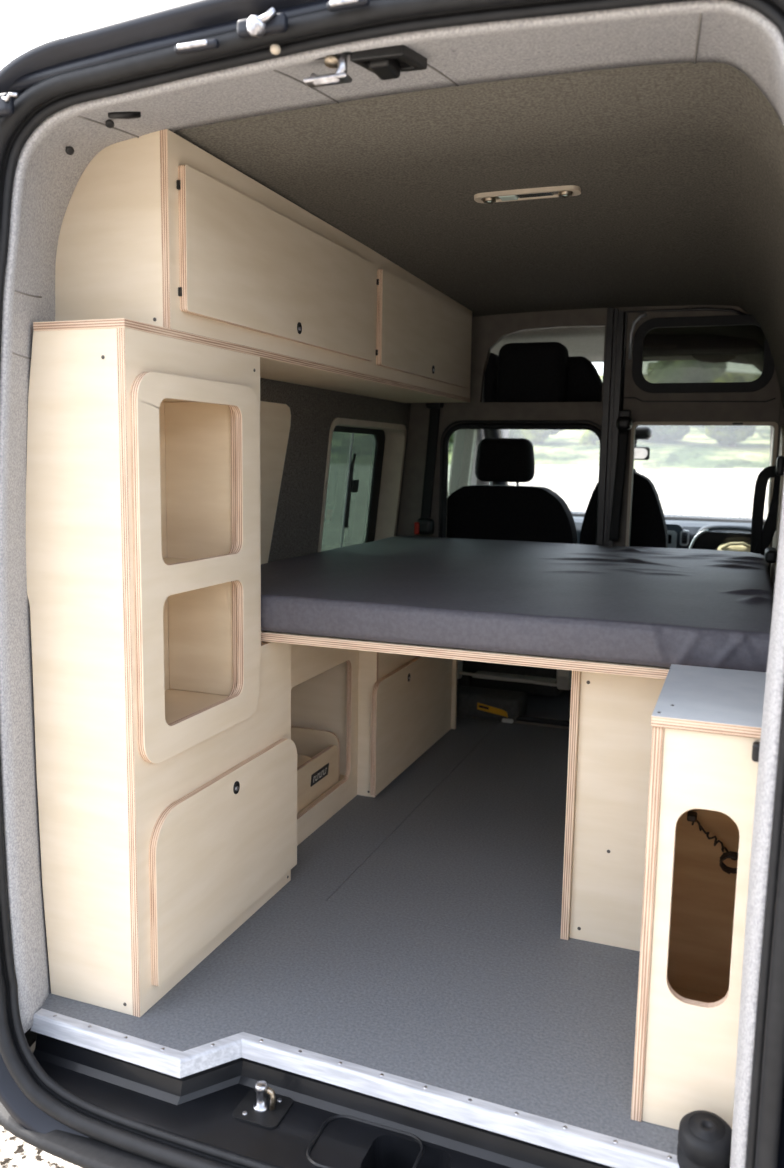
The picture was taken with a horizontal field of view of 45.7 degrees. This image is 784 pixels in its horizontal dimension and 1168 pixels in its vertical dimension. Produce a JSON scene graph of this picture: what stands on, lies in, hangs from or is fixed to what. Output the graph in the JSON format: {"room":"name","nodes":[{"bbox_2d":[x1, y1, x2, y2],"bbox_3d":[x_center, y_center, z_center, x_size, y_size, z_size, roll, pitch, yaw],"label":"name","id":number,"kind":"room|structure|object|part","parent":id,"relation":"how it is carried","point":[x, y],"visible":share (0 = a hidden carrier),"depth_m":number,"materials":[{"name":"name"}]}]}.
{"room":"vehicle interior","nodes":[
{"label":"vehicle interior","id":0,"kind":"room"},
{"bbox_2d":[28,679,678,1154],"bbox_3d":[0.623,0.722,3.881,1.860,0.060,4.537,4,8,20],"label":"floor","id":1,"kind":"structure","parent":0,"point":[414,934],"depth_m":2.24,"materials":[{"name":"grey plastic"}]},
{"bbox_2d":[26,328,296,1016],"bbox_3d":[-0.581,0.162,2.294,0.428,1.440,0.714,4,8,20],"label":"cabinet","id":2,"kind":"object","parent":1,"relation":"on","point":[166,753],"visible":0.98,"depth_m":2.00,"materials":[{"name":"brown wood"}]},
{"bbox_3d":[-0.658,0.207,1.956,0.247,1.440,0.018,4,8,20],"label":"panel","id":3,"kind":"part","parent":2,"relation":"part of","materials":[{"name":"brown wood"}]},
{"bbox_2d":[163,558,193,563],"bbox_3d":[-0.537,-0.034,2.159,0.192,0.014,0.502,4,8,20],"label":"shelf","id":4,"kind":"object","parent":2,"relation":"attached to","point":[166,560],"depth_m":2.29,"materials":[{"name":"brown wood"}]},
{"bbox_3d":[-0.426,-0.046,2.100,0.018,0.814,0.489,4,8,20],"label":"niche frame","id":5,"kind":"part","parent":2,"relation":"part of","materials":[{"name":"brown wood"}]},
{"bbox_2d":[165,689,227,723],"bbox_3d":[-0.542,0.303,2.205,0.192,0.014,0.502,4,8,20],"label":"shelf","id":6,"kind":"object","parent":2,"relation":"attached to","point":[179,703],"depth_m":2.29,"materials":[{"name":"brown wood"}]},
{"bbox_3d":[-0.412,0.173,2.229,0.018,1.440,0.709,4,8,20],"label":"panel","id":7,"kind":"part","parent":2,"relation":"part of","materials":[{"name":"brown wood"}]},
{"bbox_3d":[-0.394,0.645,2.310,0.018,0.384,0.670,4,8,20],"label":"door","id":8,"kind":"part","parent":2,"relation":"part of","materials":[{"name":"brown wood"}]},
{"bbox_2d":[33,1033,612,1167],"bbox_3d":[-0.088,1.048,1.767,1.450,0.158,0.210,4,8,20],"label":"trim","id":9,"kind":"structure","parent":1,"relation":"attached to","point":[326,1125],"depth_m":1.81,"materials":[{"name":"black paint"}]},
{"bbox_2d":[233,1080,292,1128],"bbox_3d":[-0.256,1.017,1.845,0.098,0.054,0.090,4,8,20],"label":"latch","id":10,"kind":"object","parent":9,"relation":"attached to","point":[261,1106],"depth_m":1.84,"materials":[{"name":"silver metal"}]},
{"bbox_2d":[31,1008,678,1167],"bbox_3d":[-0.075,0.979,1.788,1.451,0.034,0.138,4,8,20],"label":"edging","id":11,"kind":"object","parent":1,"relation":"attached to","point":[593,1146],"visible":0.99,"depth_m":1.82,"materials":[{"name":"metal"}]},
{"bbox_2d":[677,1110,731,1167],"bbox_3d":[0.537,0.963,1.593,0.092,0.090,0.097,4,8,20],"label":"buffer","id":12,"kind":"object","parent":11,"relation":"on","point":[704,1138],"visible":0.94,"depth_m":1.57,"materials":[{"name":"black rubber"}]},
{"bbox_2d":[291,644,457,845],"bbox_3d":[-0.187,0.376,3.433,0.415,0.720,1.634,4,8,20],"label":"base cabinet","id":13,"kind":"object","parent":1,"relation":"on","point":[384,711],"visible":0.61,"depth_m":3.32,"materials":[{"name":"brown wood"}]},
{"bbox_2d":[291,726,339,812],"bbox_3d":[-0.365,0.616,3.099,0.237,0.190,0.422,4,8,20],"label":"crate","id":14,"kind":"object","parent":13,"relation":"in","point":[317,775],"visible":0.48,"depth_m":3.18,"materials":[{"name":"brown wood"}]},
{"bbox_2d":[297,754,310,767],"bbox_3d":[-0.378,0.654,3.067,0.180,0.120,0.260,4,8,20],"label":"storage box","id":15,"kind":"object","parent":14,"relation":"in","point":[301,759],"visible":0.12,"depth_m":3.12,"materials":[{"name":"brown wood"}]},
{"bbox_3d":[-0.250,0.444,2.961,0.018,0.712,0.696,4,8,20],"label":"niche panel","id":16,"kind":"part","parent":13,"relation":"part of","materials":[{"name":"brown wood"}]},
{"bbox_3d":[0.076,0.496,3.602,0.018,0.402,0.788,4,8,20],"label":"door","id":17,"kind":"part","parent":13,"relation":"part of","materials":[{"name":"brown wood"}]},
{"bbox_3d":[0.101,0.345,3.695,0.018,0.720,0.902,4,8,20],"label":"panel","id":18,"kind":"part","parent":13,"relation":"part of","materials":[{"name":"brown wood"}]},
{"bbox_2d":[456,685,527,722],"bbox_3d":[0.440,0.563,4.377,0.370,0.115,0.190,4,8,20],"label":"equipment case","id":19,"kind":"object","parent":1,"relation":"on","point":[505,706],"visible":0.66,"depth_m":4.30,"materials":[{"name":"black plastic"}]},
{"bbox_2d":[447,438,577,695],"bbox_3d":[0.635,-0.096,4.781,0.679,1.277,0.702,4,8,20],"label":"seat","id":20,"kind":"object","parent":1,"relation":"on","point":[488,512],"visible":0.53,"depth_m":4.43,"materials":[{"name":"black fabric"}]},
{"bbox_3d":[0.660,0.372,4.931,0.533,0.310,0.400,4,8,20],"label":"seat","id":21,"kind":"part","parent":20,"relation":"part of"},
{"bbox_3d":[0.559,-0.171,4.563,0.679,0.622,0.242,4,8,20],"label":"backrest","id":22,"kind":"part","parent":20,"relation":"part of","materials":[{"name":"black fabric"}]},
{"bbox_2d":[457,660,571,713],"bbox_3d":[0.673,0.460,4.473,0.815,0.300,0.180,4,8,20],"label":"bracket","id":23,"kind":"object","parent":1,"relation":"on","point":[563,678],"visible":0.34,"depth_m":4.49,"materials":[{"name":"grey metal"}]},
{"bbox_3d":[0.543,0.448,4.467,0.535,0.041,0.016,4,8,20],"label":"rail","id":24,"kind":"part","parent":23,"relation":"part of","materials":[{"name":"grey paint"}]},
{"bbox_2d":[472,671,556,683],"bbox_3d":[0.595,0.458,4.530,0.400,0.006,0.130,4,8,20],"label":"tray","id":25,"kind":"object","parent":23,"relation":"on","point":[479,674],"depth_m":4.50,"materials":[{"name":"grey paint"}]},
{"bbox_2d":[560,671,665,950],"bbox_3d":[0.957,0.451,3.021,0.469,0.720,1.728,4,8,20],"label":"support","id":26,"kind":"object","parent":1,"relation":"on","point":[610,729],"visible":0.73,"depth_m":2.28,"materials":[{"name":"brown wood"}]},
{"bbox_2d":[261,631,669,678],"bbox_3d":[0.421,0.048,3.157,1.585,0.023,1.940,4,8,20],"label":"board","id":27,"kind":"object","parent":26,"relation":"on","point":[645,671],"visible":0.04,"depth_m":2.22,"materials":[{"name":"brown wood"}]},
{"bbox_2d":[261,535,773,671],"bbox_3d":[0.422,-0.019,3.139,1.602,0.111,1.959,4,8,20],"label":"mattress","id":28,"kind":"object","parent":27,"relation":"on","point":[648,606],"visible":0.91,"depth_m":2.40,"materials":[{"name":"grey fabric"}]},
{"bbox_3d":[0.747,0.436,3.100,0.020,0.720,1.728,4,8,20],"label":"panel","id":29,"kind":"part","parent":26,"relation":"part of","materials":[{"name":"brown wood"}]},
{"bbox_2d":[580,469,667,547],"bbox_3d":[1.190,-0.010,4.705,0.401,1.145,0.709,4,8,20],"label":"seat","id":30,"kind":"object","parent":1,"relation":"on","point":[648,523],"visible":0.12,"depth_m":4.34,"materials":[{"name":"black fabric"}]},
{"bbox_2d":[631,664,766,1129],"bbox_3d":[0.625,0.586,1.814,0.228,0.767,0.455,4,8,20],"label":"base cabinet","id":31,"kind":"object","parent":1,"relation":"on","point":[706,722],"visible":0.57,"depth_m":1.66,"materials":[{"name":"brown wood"}]},
{"bbox_3d":[0.530,0.590,1.855,0.019,0.746,0.428,4,8,20],"label":"panel","id":32,"kind":"part","parent":31,"relation":"part of","materials":[{"name":"brown wood"}]},
{"bbox_3d":[0.624,0.929,1.864,0.192,0.015,0.384,4,8,20],"label":"floor panel","id":33,"kind":"part","parent":31,"relation":"part of","materials":[{"name":"brown wood"}]},
{"bbox_3d":[0.701,0.573,2.006,0.192,0.745,0.018,4,8,20],"label":"panel","id":34,"kind":"part","parent":31,"relation":"part of","materials":[{"name":"brown wood"}]},
{"bbox_3d":[0.632,0.216,1.768,0.228,0.020,0.445,4,8,20],"label":"panel","id":35,"kind":"part","parent":31,"relation":"part of","materials":[{"name":"grey laminate"}]},
{"bbox_2d":[687,811,737,873],"bbox_3d":[0.684,0.549,1.967,0.128,0.108,0.042,5,9,30],"label":"cable bundle","id":36,"kind":"object","parent":31,"relation":"in","point":[691,816],"visible":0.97,"depth_m":1.97,"materials":[{"name":"black plastic"}]},
{"bbox_2d":[260,378,508,562],"bbox_3d":[-0.122,-0.092,4.210,0.268,1.480,4.260,4,8,20],"label":"wall","id":37,"kind":"structure","parent":0,"point":[296,530],"depth_m":3.40,"materials":[{"name":"grey fabric"}]},
{"bbox_2d":[0,93,17,116],"bbox_3d":[-0.685,-0.830,1.613,0.106,0.037,0.026,4,8,20],"label":"bracket","id":38,"kind":"object","parent":37,"relation":"attached to","point":[6,99],"visible":1,"depth_m":1.60,"materials":[{"name":"silver metal"}]},
{"bbox_2d":[65,146,73,154],"bbox_3d":[-0.624,-0.838,1.796,0.018,0.018,0.016,4,8,20],"label":"clip","id":39,"kind":"object","parent":37,"relation":"attached to","point":[69,150],"visible":1,"depth_m":1.79,"materials":[{"name":"black plastic"}]},
{"bbox_2d":[0,1031,172,1167],"bbox_3d":[-0.045,1.182,1.820,1.850,0.165,0.487,4,8,20],"label":"bumper cover","id":40,"kind":"object","parent":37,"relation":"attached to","point":[83,1152],"visible":0.33,"depth_m":1.81,"materials":[{"name":"plastic"}]},
{"bbox_2d":[105,120,113,127],"bbox_3d":[-0.533,-0.872,1.758,0.016,0.018,0.017,4,8,20],"label":"clip","id":41,"kind":"object","parent":37,"relation":"attached to","point":[109,123],"visible":0.98,"depth_m":1.75,"materials":[{"name":"black plastic"}]},
{"bbox_2d":[108,112,140,118],"bbox_3d":[-0.496,-0.870,1.722,0.061,0.028,0.016,-6,10,-39],"label":"toggle","id":42,"kind":"object","parent":37,"relation":"attached to","point":[114,115],"visible":0.92,"depth_m":1.72,"materials":[{"name":"black plastic"}]},
{"bbox_2d":[174,38,218,54],"bbox_3d":[-0.311,-0.855,1.479,0.080,0.014,0.017,4,8,20],"label":"frame slot","id":43,"kind":"object","parent":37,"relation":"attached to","point":[209,44],"visible":1,"depth_m":1.47,"materials":[{"name":"silver paint"}]},
{"bbox_2d":[237,7,287,38],"bbox_3d":[-0.203,-0.858,1.427,0.085,0.038,0.035,4,8,20],"label":"latch","id":44,"kind":"object","parent":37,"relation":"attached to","point":[271,22],"visible":1,"depth_m":1.42,"materials":[{"name":"silver metal"}]},
{"bbox_3d":[-0.195,-0.862,1.415,0.040,0.024,0.016,4,8,20],"label":"arm","id":45,"kind":"part","parent":44,"relation":"part of","materials":[{"name":"metal"}]},
{"bbox_2d":[260,401,290,563],"bbox_3d":[-0.513,-0.276,2.849,0.065,0.580,0.785,4,8,20],"label":"wooden panel","id":46,"kind":"object","parent":37,"relation":"in","point":[275,418],"depth_m":3.10,"materials":[{"name":"brown wood"}]},
{"bbox_2d":[270,44,280,54],"bbox_3d":[-0.184,-0.841,1.462,0.015,0.016,0.013,4,8,20],"label":"plug","id":47,"kind":"object","parent":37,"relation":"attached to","point":[275,49],"visible":1,"depth_m":1.46,"materials":[{"name":"beige plastic"}]},
{"bbox_2d":[303,51,351,87],"bbox_3d":[-0.103,-0.835,1.491,0.090,0.064,0.043,4,8,20],"label":"latch","id":48,"kind":"object","parent":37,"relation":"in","point":[339,61],"depth_m":1.49,"materials":[{"name":"silver metal"}]},
{"bbox_3d":[-0.104,-0.813,1.502,0.077,0.008,0.028,4,8,20],"label":"foot plate","id":49,"kind":"part","parent":48,"relation":"part of","materials":[{"name":"metal"}]},
{"bbox_3d":[-0.105,-0.854,1.482,0.090,0.024,0.030,4,8,20],"label":"plate","id":50,"kind":"part","parent":48,"relation":"part of","materials":[{"name":"metal"}]},
{"bbox_2d":[327,0,369,11],"bbox_3d":[-0.066,-0.864,1.383,0.068,0.014,0.017,4,8,20],"label":"frame slot","id":51,"kind":"object","parent":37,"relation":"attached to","point":[332,5],"visible":1,"depth_m":1.38,"materials":[{"name":"silver paint"}]},
{"bbox_2d":[318,418,406,551],"bbox_3d":[-0.162,-0.387,3.928,0.172,0.620,0.860,4,8,20],"label":"window","id":52,"kind":"structure","parent":37,"relation":"in","point":[365,459],"depth_m":4.10,"materials":[{"name":"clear glass"}]},
{"bbox_2d":[350,45,426,79],"bbox_3d":[-0.004,-0.853,1.511,0.092,0.046,0.114,4,8,20],"label":"latch","id":53,"kind":"object","parent":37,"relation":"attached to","point":[387,63],"visible":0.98,"depth_m":1.49,"materials":[{"name":"black plastic"}]},
{"bbox_2d":[0,0,783,1167],"bbox_3d":[-0.112,0.029,1.749,1.699,1.907,0.313,4,8,20],"label":"trim","id":54,"kind":"structure","parent":37,"relation":"attached to","point":[737,35],"depth_m":1.69,"materials":[{"name":"grey fabric"}]},
{"bbox_2d":[0,0,783,1167],"bbox_3d":[-0.075,0.099,1.685,1.983,2.470,0.393,4,8,20],"label":"trim","id":55,"kind":"structure","parent":37,"relation":"attached to","point":[164,23],"depth_m":1.56,"materials":[{"name":"black rubber"}]},
{"bbox_2d":[0,0,783,1167],"bbox_3d":[-0.126,0.116,1.552,1.528,2.015,0.086,4,8,20],"label":"seal","id":56,"kind":"object","parent":37,"relation":"attached to","point":[322,28],"visible":0.99,"depth_m":1.51,"materials":[{"name":"black rubber"}]},
{"bbox_2d":[468,429,482,485],"bbox_3d":[0.316,-0.622,4.965,0.076,0.580,1.020,4,8,20],"label":"trim","id":57,"kind":"structure","parent":37,"relation":"attached to","point":[472,480],"depth_m":5.33,"materials":[{"name":"grey plastic"}]},
{"bbox_2d":[173,62,783,407],"bbox_3d":[0.580,-0.895,3.297,1.643,0.521,3.300,4,8,20],"label":"ceiling","id":58,"kind":"structure","parent":0,"point":[678,168],"depth_m":2.22,"materials":[{"name":"fabric"}]},
{"bbox_2d":[33,129,471,402],"bbox_3d":[-0.223,-0.856,2.943,0.340,0.413,2.415,4,8,20],"label":"upper cabinet","id":59,"kind":"object","parent":58,"relation":"attached to","point":[159,235],"visible":0.98,"depth_m":2.17,"materials":[{"name":"brown wood"}]},
{"bbox_3d":[-0.613,-0.740,1.982,0.299,0.394,0.018,4,8,20],"label":"panel","id":60,"kind":"part","parent":59,"relation":"part of","materials":[{"name":"brown wood"}]},
{"bbox_3d":[-0.231,-0.661,2.972,0.305,0.018,2.415,4,8,20],"label":"panel","id":61,"kind":"part","parent":59,"relation":"part of","materials":[{"name":"brown wood"}]},
{"bbox_3d":[-0.250,-0.787,2.437,0.018,0.295,1.058,4,8,20],"label":"door","id":62,"kind":"part","parent":59,"relation":"part of","materials":[{"name":"brown wood"}]},
{"bbox_3d":[-0.068,-0.865,2.962,0.018,0.395,2.253,4,8,20],"label":"panel","id":63,"kind":"part","parent":59,"relation":"part of","materials":[{"name":"brown wood"}]},
{"bbox_3d":[0.142,-0.919,3.462,0.018,0.300,1.029,4,8,20],"label":"door","id":64,"kind":"part","parent":59,"relation":"part of","materials":[{"name":"brown wood"}]},
{"bbox_2d":[474,185,580,203],"bbox_3d":[0.340,-0.982,2.348,0.270,0.022,0.062,4,8,20],"label":"recessed light","id":65,"kind":"object","parent":58,"relation":"in","point":[567,191],"visible":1,"depth_m":2.34,"materials":[{"name":"grey plastic"}]},
{"bbox_2d":[490,327,604,360],"bbox_3d":[0.998,-1.086,4.400,1.550,0.217,0.911,4,8,20],"label":"ceiling","id":66,"kind":"structure","parent":0,"point":[587,342],"depth_m":4.40,"materials":[{"name":"grey fabric"}]},
{"bbox_2d":[397,305,783,728],"bbox_3d":[0.754,-0.253,4.076,1.725,1.862,0.092,4,8,20],"label":"wall","id":67,"kind":"structure","parent":0,"point":[705,365],"depth_m":3.89,"materials":[{"name":"grey plastic"}]},
{"bbox_2d":[414,403,443,534],"bbox_3d":[0.168,-0.526,4.220,0.105,0.605,0.080,4,8,20],"label":"belt","id":68,"kind":"object","parent":67,"relation":"attached to","point":[424,525],"visible":0.91,"depth_m":4.23,"materials":[{"name":"black fabric"}]},
{"bbox_3d":[0.567,-0.752,4.080,0.710,0.060,0.012,4,8,20],"label":"cross rail","id":69,"kind":"part","parent":67,"relation":"part of","materials":[{"name":"brown plastic"}]},
{"bbox_3d":[0.919,-0.242,3.996,0.068,1.828,0.050,4,8,20],"label":"post","id":70,"kind":"part","parent":67,"relation":"part of","materials":[{"name":"black metal"}]},
{"bbox_2d":[609,410,632,540],"bbox_3d":[0.963,-0.453,3.915,0.073,0.550,0.081,4,8,20],"label":"belt","id":71,"kind":"object","parent":67,"relation":"attached to","point":[624,423],"visible":1,"depth_m":3.92,"materials":[{"name":"black fabric"}]},
{"bbox_3d":[1.194,-0.899,3.809,0.490,0.448,0.012,4,8,20],"label":"hatch rail","id":72,"kind":"part","parent":67,"relation":"part of","materials":[{"name":"grey plastic"}]},
{"bbox_3d":[1.265,-0.934,3.791,0.495,0.250,0.004,4,8,20],"label":"pane","id":73,"kind":"part","parent":67,"relation":"part of","materials":[{"name":"clear glass"}]},
{"bbox_2d":[750,456,783,562],"bbox_3d":[1.355,-0.272,3.340,0.110,0.371,0.319,4,8,20],"label":"handle","id":74,"kind":"object","parent":67,"relation":"attached to","point":[761,537],"visible":0.97,"depth_m":3.44,"materials":[{"name":"black plastic"}]},
{"bbox_3d":[0.889,-0.770,4.209,1.620,0.045,0.380,4,8,20],"label":"trim","id":75,"kind":"structure","parent":67,"relation":"attached to","visible":0},
{"bbox_2d":[484,353,497,401],"bbox_3d":[0.453,-0.909,4.217,0.052,0.265,0.120,4,8,20],"label":"bag","id":76,"kind":"object","parent":75,"relation":"on","point":[491,372],"visible":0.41,"depth_m":4.17,"materials":[{"name":"black fabric"}]},
{"bbox_2d":[497,342,568,401],"bbox_3d":[0.626,-0.931,4.148,0.304,0.278,0.160,4,8,20],"label":"cushion","id":77,"kind":"object","parent":75,"relation":"on","point":[533,371],"visible":0.88,"depth_m":4.07,"materials":[{"name":"black fabric"}]},
{"bbox_2d":[564,356,601,401],"bbox_3d":[0.851,-0.903,4.235,0.266,0.260,0.125,4,8,20],"label":"cushion","id":78,"kind":"object","parent":75,"relation":"on","point":[584,382],"visible":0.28,"depth_m":4.17,"materials":[{"name":"black fabric"}]},
{"bbox_2d":[571,511,765,519],"bbox_3d":[1.425,0.008,5.809,1.800,0.902,0.220,4,8,20],"label":"wall","id":79,"kind":"structure","parent":0,"point":[571,511],"depth_m":5.58,"materials":[{"name":"grey"}]},
{"bbox_2d":[482,361,772,525],"bbox_3d":[1.335,-0.778,5.200,1.696,0.967,1.009,4,8,20],"label":"trim","id":80,"kind":"structure","parent":79,"relation":"attached to","point":[488,433],"depth_m":5.44,"materials":[{"name":"grey plastic"}]},
{"bbox_2d":[573,516,763,549],"bbox_3d":[1.305,-0.176,5.342,1.520,0.424,0.863,4,8,20],"label":"dashboard","id":81,"kind":"object","parent":79,"relation":"attached to","point":[707,535],"visible":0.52,"depth_m":4.87,"materials":[{"name":"black plastic"}]},
{"bbox_2d":[680,530,689,545],"bbox_3d":[1.550,-0.244,4.925,0.044,0.080,0.050,4,8,20],"label":"vent","id":82,"kind":"object","parent":81,"relation":"attached to","point":[684,534],"depth_m":4.91,"materials":[{"name":"black plastic"}]},
{"bbox_3d":[1.565,-0.188,4.783,0.109,0.198,0.014,4,8,20],"label":"hood trim","id":83,"kind":"part","parent":81,"relation":"part of","materials":[{"name":"silver metal"}]},
{"bbox_2d":[695,523,750,535],"bbox_3d":[1.722,-0.199,4.822,0.360,0.224,0.190,4,8,20],"label":"hood","id":84,"kind":"object","parent":81,"relation":"attached to","point":[714,529],"depth_m":4.80,"materials":[{"name":"black plastic"}]},
{"bbox_2d":[717,542,749,551],"bbox_3d":[1.746,-0.165,4.723,0.183,0.111,0.152,4,8,20],"label":"pouch","id":85,"kind":"object","parent":81,"relation":"on","point":[731,546],"visible":0.3,"depth_m":4.66,"materials":[{"name":"yellow fabric"}]},
{"bbox_3d":[1.515,0.039,3.589,0.075,1.440,4.280,4,8,20],"label":"wall","id":86,"kind":"structure","parent":0,"visible":0},
{"bbox_2d":[766,428,773,518],"bbox_3d":[1.809,-0.522,4.406,0.018,0.580,1.020,4,8,20],"label":"trim","id":87,"kind":"structure","parent":86,"relation":"attached to","point":[773,428],"depth_m":4.78,"materials":[{"name":"plastic"}]},
{"bbox_2d":[770,425,783,592],"bbox_3d":[1.453,-0.276,3.491,0.014,0.649,0.569,4,8,20],"label":"trim","id":88,"kind":"structure","parent":86,"relation":"attached to","point":[775,543],"depth_m":3.36,"materials":[{"name":"grey plastic"}]},
{"bbox_3d":[1.336,-0.780,5.201,1.600,0.860,0.940,4,8,20],"label":"window","id":89,"kind":"structure","parent":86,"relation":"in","visible":0},
{"bbox_2d":[634,426,651,459],"bbox_3d":[1.329,-0.767,5.071,0.170,0.180,0.202,4,8,20],"label":"mirror","id":90,"kind":"object","parent":89,"relation":"attached to","point":[642,432],"visible":0.48,"depth_m":5.00,"materials":[{"name":"black plastic"}]},
{"bbox_3d":[1.294,-0.701,4.988,0.150,0.056,0.008,4,8,20],"label":"glass","id":91,"kind":"part","parent":90,"relation":"part of","materials":[{"name":"white mirror"}]},
{"label":"outside","id":92,"kind":"structure","parent":0,"visible":0},
{"bbox_2d":[0,464,768,1167],"bbox_3d":[-2.501,1.812,-6.357,90.000,1.804,46.000,4,8,20],"label":"ground","id":93,"kind":"structure","parent":92,"point":[699,492],"depth_m":12.91,"materials":[{"name":"white"}]},
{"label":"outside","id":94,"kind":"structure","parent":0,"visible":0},
{"bbox_2d":[448,425,769,469],"bbox_3d":[11.038,-5.628,28.480,90.000,4.658,30.000,4,8,20],"label":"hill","id":95,"kind":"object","parent":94,"point":[696,450],"visible":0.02,"depth_m":17.01,"materials":[{"name":"green plant"}]},
{"bbox_2d":[449,432,454,444],"bbox_3d":[1.636,-3.263,19.573,1.017,1.092,1.244,0,8,-10],"label":"tree","id":96,"kind":"object","parent":95,"relation":"on","point":[451,441],"visible":0.02,"depth_m":19.46,"materials":[{"name":"green plant"}]},
{"bbox_2d":[508,429,563,443],"bbox_3d":[2.906,-3.256,18.970,1.160,1.292,1.432,-4,9,-34],"label":"tree","id":97,"kind":"object","parent":95,"relation":"on","point":[535,436],"visible":0.2,"depth_m":18.66,"materials":[{"name":"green plant"}]},
{"bbox_2d":[579,430,599,444],"bbox_3d":[4.045,-2.862,17.993,0.752,0.899,1.116,1,8,-2],"label":"tree","id":98,"kind":"object","parent":95,"relation":"on","point":[588,437],"visible":0.22,"depth_m":18.04,"materials":[{"name":"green plant"}]},
{"bbox_2d":[639,425,689,441],"bbox_3d":[5.263,-3.269,18.671,1.555,1.365,1.272,-4,9,-32],"label":"tree","id":99,"kind":"object","parent":95,"relation":"on","point":[671,433],"visible":0.14,"depth_m":18.40,"materials":[{"name":"green plant"}]},
{"bbox_2d":[704,426,755,446],"bbox_3d":[6.676,-3.281,18.105,1.433,1.596,1.768,6,9,34],"label":"tree","id":100,"kind":"object","parent":95,"relation":"on","point":[725,435],"visible":0.15,"depth_m":17.93,"materials":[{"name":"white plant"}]}
]}

